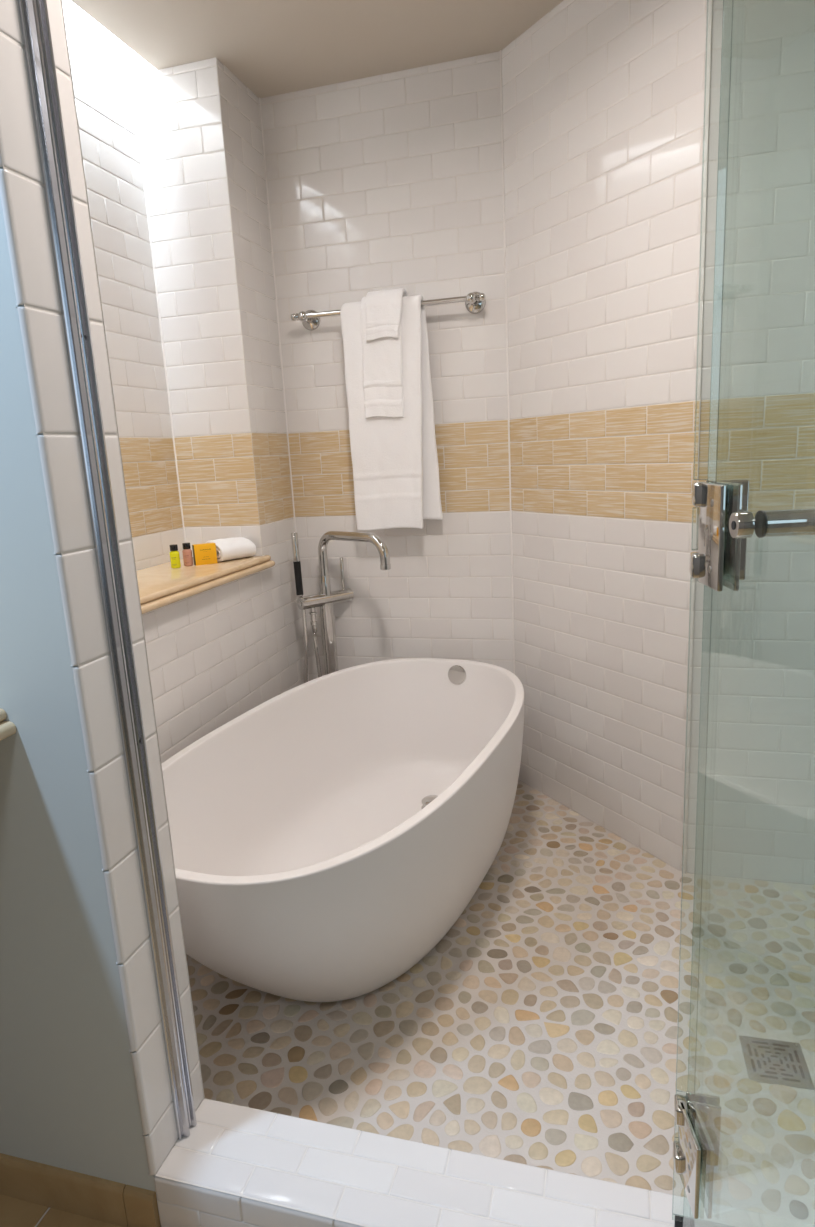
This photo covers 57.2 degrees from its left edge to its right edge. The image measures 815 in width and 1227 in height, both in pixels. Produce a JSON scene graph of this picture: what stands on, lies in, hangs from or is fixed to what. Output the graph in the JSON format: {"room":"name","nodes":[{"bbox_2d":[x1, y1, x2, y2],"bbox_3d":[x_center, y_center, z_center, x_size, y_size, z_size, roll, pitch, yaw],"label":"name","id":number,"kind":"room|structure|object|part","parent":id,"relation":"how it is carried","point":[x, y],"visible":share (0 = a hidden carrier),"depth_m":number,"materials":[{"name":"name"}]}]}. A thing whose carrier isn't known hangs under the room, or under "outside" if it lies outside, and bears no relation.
{"room":"bathroom","nodes":[
{"label":"bathroom","id":0,"kind":"room"},
{"bbox_2d":[0,1194,120,1226],"bbox_3d":[-0.754,1.289,0.077,4.300,0.002,2.510,0,13,16],"label":"floor","id":1,"kind":"structure","parent":0,"point":[14,1212],"depth_m":1.27,"materials":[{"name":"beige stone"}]},
{"bbox_2d":[154,1098,814,1226],"bbox_3d":[0.492,0.955,1.045,1.829,0.112,0.155,0,13,16],"label":"kerb","id":2,"kind":"object","parent":1,"relation":"on","point":[285,1170],"visible":1,"depth_m":1.18,"materials":[{"name":"white tile"}]},
{"bbox_2d":[672,0,727,1226],"bbox_3d":[0.825,-0.095,0.726,1.029,2.039,0.022,0,13,16],"label":"fixed glass panel","id":3,"kind":"object","parent":2,"relation":"on","point":[680,1221],"visible":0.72,"depth_m":0.94,"materials":[{"name":"clear glass"}]},
{"bbox_3d":[0.823,-0.109,0.723,1.027,2.010,0.010,0,13,16],"label":"glass pane","id":4,"kind":"part","parent":3,"relation":"part of","materials":[{"name":"clear glass"}]},
{"bbox_2d":[673,479,814,1218],"bbox_3d":[0.362,-0.029,0.533,0.117,2.018,0.690,-3,12,2],"label":"door hinges","id":5,"kind":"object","parent":3,"relation":"attached to","point":[725,523],"depth_m":0.83,"materials":[{"name":"silver metal"}]},
{"bbox_3d":[0.374,0.727,0.996,0.006,0.110,0.072,-2,12,3],"label":"plate","id":6,"kind":"part","parent":5,"relation":"part of","materials":[{"name":"silver metal"}]},
{"bbox_3d":[0.409,0.715,1.040,0.044,0.110,0.004,0,13,16],"label":"wall plate","id":7,"kind":"part","parent":5,"relation":"part of","materials":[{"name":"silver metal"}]},
{"bbox_3d":[0.391,0.726,0.995,0.006,0.110,0.072,-2,12,3],"label":"plate","id":8,"kind":"part","parent":5,"relation":"part of","materials":[{"name":"silver metal"}]},
{"bbox_3d":[0.405,0.719,1.025,0.044,0.110,0.004,0,13,16],"label":"wall plate","id":9,"kind":"part","parent":5,"relation":"part of","materials":[{"name":"silver metal"}]},
{"bbox_3d":[0.332,-0.086,0.820,0.006,0.112,0.072,-2,12,3],"label":"plate","id":10,"kind":"part","parent":5,"relation":"part of","materials":[{"name":"silver metal"}]},
{"bbox_3d":[0.362,-0.094,0.849,0.044,0.113,0.004,0,13,16],"label":"wall plate","id":11,"kind":"part","parent":5,"relation":"part of","materials":[{"name":"silver metal"}]},
{"bbox_3d":[0.348,-0.086,0.819,0.006,0.112,0.072,-2,12,3],"label":"plate","id":12,"kind":"part","parent":5,"relation":"part of","materials":[{"name":"silver metal"}]},
{"bbox_3d":[0.323,-0.086,0.724,0.014,0.026,0.026,-2,12,3],"label":"knob","id":13,"kind":"part","parent":5,"relation":"part of","materials":[{"name":"silver metal"}]},
{"bbox_2d":[754,510,767,537],"bbox_3d":[0.341,-0.086,0.723,0.002,0.026,0.026,-2,12,3],"label":"washer","id":14,"kind":"object","parent":5,"relation":"in","point":[761,521],"depth_m":0.72,"materials":[{"name":"silver metal"}]},
{"bbox_2d":[0,167,160,1223],"bbox_3d":[-1.492,-0.184,1.343,2.172,2.453,0.149,0,13,16],"label":"wall partition","id":15,"kind":"structure","parent":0,"point":[69,1098],"depth_m":1.13,"materials":[{"name":"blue paint"}]},
{"bbox_2d":[0,708,15,740],"bbox_3d":[-1.425,0.641,1.090,1.650,0.902,0.648,0,13,16],"label":"vanity","id":16,"kind":"object","parent":15,"relation":"attached to","point":[7,728],"visible":1,"depth_m":1.07,"materials":[{"name":"beige stone"}]},
{"bbox_2d":[0,1153,160,1226],"bbox_3d":[-1.214,0.975,1.448,1.669,0.077,0.011,0,13,16],"label":"baseboard","id":17,"kind":"structure","parent":15,"relation":"attached to","point":[108,1201],"depth_m":1.26,"materials":[{"name":"beige stone"}]},
{"bbox_2d":[0,0,204,1174],"bbox_3d":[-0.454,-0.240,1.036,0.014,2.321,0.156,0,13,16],"label":"wall","id":18,"kind":"structure","parent":15,"relation":"attached to","point":[22,194],"depth_m":1.04,"materials":[{"name":"white tile"}]},
{"bbox_2d":[17,0,196,1139],"bbox_3d":[-0.433,-0.194,1.055,0.016,2.220,0.046,0,13,16],"label":"channel","id":19,"kind":"object","parent":15,"relation":"attached to","point":[34,18],"visible":1,"depth_m":1.06,"materials":[{"name":"silver metal"}]},
{"bbox_2d":[62,0,184,570],"bbox_3d":[-1.025,-1.063,1.816,0.002,2.120,1.364,0,13,16],"label":"wall niche","id":20,"kind":"object","parent":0,"point":[99,61],"visible":0.42,"depth_m":2.34,"materials":[{"name":"white tile"}]},
{"bbox_2d":[131,75,185,542],"bbox_3d":[-0.828,-0.947,2.513,0.007,1.527,0.007,0,13,16],"label":"trim","id":21,"kind":"structure","parent":20,"relation":"attached to","point":[131,75],"depth_m":2.49,"materials":[{"name":"white"}]},
{"bbox_2d":[136,555,274,613],"bbox_3d":[-0.802,-0.038,2.017,0.330,0.040,1.412,0,13,16],"label":"marble ledge","id":22,"kind":"object","parent":20,"relation":"attached to","point":[161,585],"visible":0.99,"depth_m":2.24,"materials":[{"name":"beige stone"}]},
{"bbox_2d":[169,544,180,567],"bbox_3d":[-0.749,-0.184,2.407,0.030,0.075,0.031,-4,12,-4],"label":"toiletry bottle","id":23,"kind":"object","parent":22,"relation":"on","point":[174,554],"visible":1,"depth_m":2.40,"materials":[{"name":"yellow plastic"}]},
{"bbox_2d":[182,543,192,565],"bbox_3d":[-0.718,-0.193,2.440,0.030,0.075,0.031,-4,12,-4],"label":"toiletry bottle","id":24,"kind":"object","parent":22,"relation":"on","point":[187,552],"visible":1,"depth_m":2.43,"materials":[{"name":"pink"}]},
{"bbox_2d":[192,543,217,565],"bbox_3d":[-0.667,-0.196,2.459,0.071,0.066,0.028,-9,14,-26],"label":"carton","id":25,"kind":"object","parent":22,"relation":"on","point":[203,554],"visible":1,"depth_m":2.45,"materials":[{"name":"orange cardboard"}]},
{"bbox_2d":[206,537,255,561],"bbox_3d":[-0.602,-0.220,2.543,0.104,0.071,0.140,8,16,41],"label":"cloth","id":26,"kind":"object","parent":22,"relation":"on","point":[237,547],"visible":0.87,"depth_m":2.51,"materials":[{"name":"white fabric"}]},
{"bbox_2d":[129,48,262,555],"bbox_3d":[-0.699,-1.210,2.417,0.298,2.120,0.002,0,13,16],"label":"wall pier","id":27,"kind":"object","parent":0,"point":[179,113],"visible":0.89,"depth_m":2.45,"materials":[{"name":"white tile"}]},
{"bbox_2d":[142,59,303,763],"bbox_3d":[-0.662,-0.381,2.026,0.002,2.443,1.654,0,13,16],"label":"wall","id":28,"kind":"structure","parent":0,"point":[215,655],"depth_m":2.49,"materials":[{"name":"white tile"}]},
{"bbox_2d":[71,0,562,97],"bbox_3d":[-0.630,-1.317,0.444,4.300,0.050,4.400,0,13,16],"label":"ceiling","id":29,"kind":"structure","parent":0,"point":[273,47],"depth_m":2.17,"materials":[{"name":"beige paint"}]},
{"bbox_2d":[260,51,512,680],"bbox_3d":[-0.044,-0.558,2.692,0.824,2.443,0.002,0,13,16],"label":"wall","id":30,"kind":"structure","parent":0,"point":[393,180],"depth_m":2.59,"materials":[{"name":"white tile"}]},
{"bbox_2d":[259,98,308,681],"bbox_3d":[-0.441,-0.566,2.800,0.007,2.433,0.007,0,13,16],"label":"trim","id":31,"kind":"structure","parent":30,"relation":"attached to","point":[259,98],"depth_m":2.69,"materials":[{"name":"white"}]},
{"bbox_2d":[291,291,485,330],"bbox_3d":[-0.070,-1.032,2.539,0.683,0.070,0.090,0,13,16],"label":"towel rail","id":32,"kind":"object","parent":30,"relation":"attached to","point":[475,302],"visible":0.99,"depth_m":2.50,"materials":[{"name":"silver metal"}]},
{"bbox_3d":[-0.357,-1.034,2.609,0.033,0.033,0.069,0,13,16],"label":"post","id":33,"kind":"part","parent":32,"relation":"part of","materials":[{"name":"silver metal"}]},
{"bbox_2d":[361,294,403,418],"bbox_3d":[-0.075,-0.872,2.549,0.150,0.403,0.089,0,13,16],"label":"hand towel","id":34,"kind":"object","parent":32,"relation":"hanging from","point":[382,357],"visible":0.73,"depth_m":2.52,"materials":[{"name":"white fabric"}]},
{"bbox_2d":[365,288,407,340],"bbox_3d":[-0.066,-1.002,2.516,0.132,0.162,0.113,0,13,16],"label":"washcloth","id":35,"kind":"object","parent":34,"relation":"on","point":[384,307],"visible":0.9,"depth_m":2.47,"materials":[{"name":"white fabric"}]},
{"bbox_2d":[340,295,442,530],"bbox_3d":[-0.053,-0.678,2.586,0.317,0.774,0.066,0,13,16],"label":"bath towel","id":36,"kind":"object","parent":32,"relation":"hanging from","point":[395,465],"visible":0.82,"depth_m":2.58,"materials":[{"name":"white fabric"}]},
{"bbox_3d":[0.212,-1.030,2.449,0.033,0.033,0.069,0,13,16],"label":"post","id":37,"kind":"part","parent":32,"relation":"part of","materials":[{"name":"silver metal"}]},
{"bbox_2d":[186,780,814,1223],"bbox_3d":[0.499,0.809,1.973,2.320,0.003,1.694,0,13,16],"label":"floor","id":38,"kind":"structure","parent":0,"point":[540,1030],"depth_m":1.63,"materials":[{"name":"beige stone"}]},
{"bbox_2d":[291,531,390,682],"bbox_3d":[-0.227,0.190,2.713,0.238,0.967,0.377,-10,14,-30],"label":"tub filler","id":39,"kind":"object","parent":38,"relation":"on","point":[326,599],"visible":0.56,"depth_m":2.76,"materials":[{"name":"silver metal"}]},
{"bbox_3d":[-0.245,-0.149,2.818,0.017,0.124,0.017,0,13,16],"label":"lever","id":40,"kind":"part","parent":39,"relation":"part of","materials":[{"name":"silver metal"}]},
{"bbox_3d":[-0.194,-0.202,2.645,0.359,0.173,0.033,9,17,43],"label":"spout","id":41,"kind":"part","parent":39,"relation":"part of","materials":[{"name":"silver metal"}]},
{"bbox_2d":[161,658,523,1001],"bbox_3d":[-0.128,0.561,2.083,0.798,0.496,1.492,2,13,24],"label":"bathtub","id":42,"kind":"object","parent":38,"relation":"on","point":[327,836],"visible":0.97,"depth_m":2.02,"materials":[{"name":"white ceramic"}]},
{"bbox_2d":[739,1035,814,1089],"bbox_3d":[0.738,0.899,1.500,0.116,0.006,0.116,0,13,14],"label":"floor drain","id":43,"kind":"object","parent":38,"relation":"on","point":[768,1061],"visible":1,"depth_m":1.50,"materials":[{"name":"silver metal"}]},
{"bbox_2d":[501,0,711,873],"bbox_3d":[0.548,-0.492,2.242,0.002,2.443,0.790,-10,14,-28],"label":"wall","id":44,"kind":"structure","parent":0,"point":[604,107],"depth_m":2.16,"materials":[{"name":"white tile"}]},
{"bbox_2d":[499,50,514,673],"bbox_3d":[0.352,-0.559,2.578,0.007,2.433,0.007,0,13,16],"label":"trim","id":45,"kind":"structure","parent":44,"relation":"attached to","point":[502,141],"depth_m":2.50,"materials":[{"name":"white"}]},
{"bbox_2d":[685,0,712,871],"bbox_3d":[0.742,-0.435,1.907,0.005,2.433,0.005,0,13,16],"label":"trim","id":46,"kind":"structure","parent":44,"relation":"attached to","point":[712,0],"depth_m":1.87,"materials":[{"name":"white"}]},
{"bbox_2d":[686,0,814,884],"bbox_3d":[1.185,-0.427,1.786,0.918,2.443,0.002,0,13,16],"label":"wall","id":47,"kind":"structure","parent":0,"point":[751,808],"depth_m":1.87,"materials":[{"name":"white tile"}]}
]}

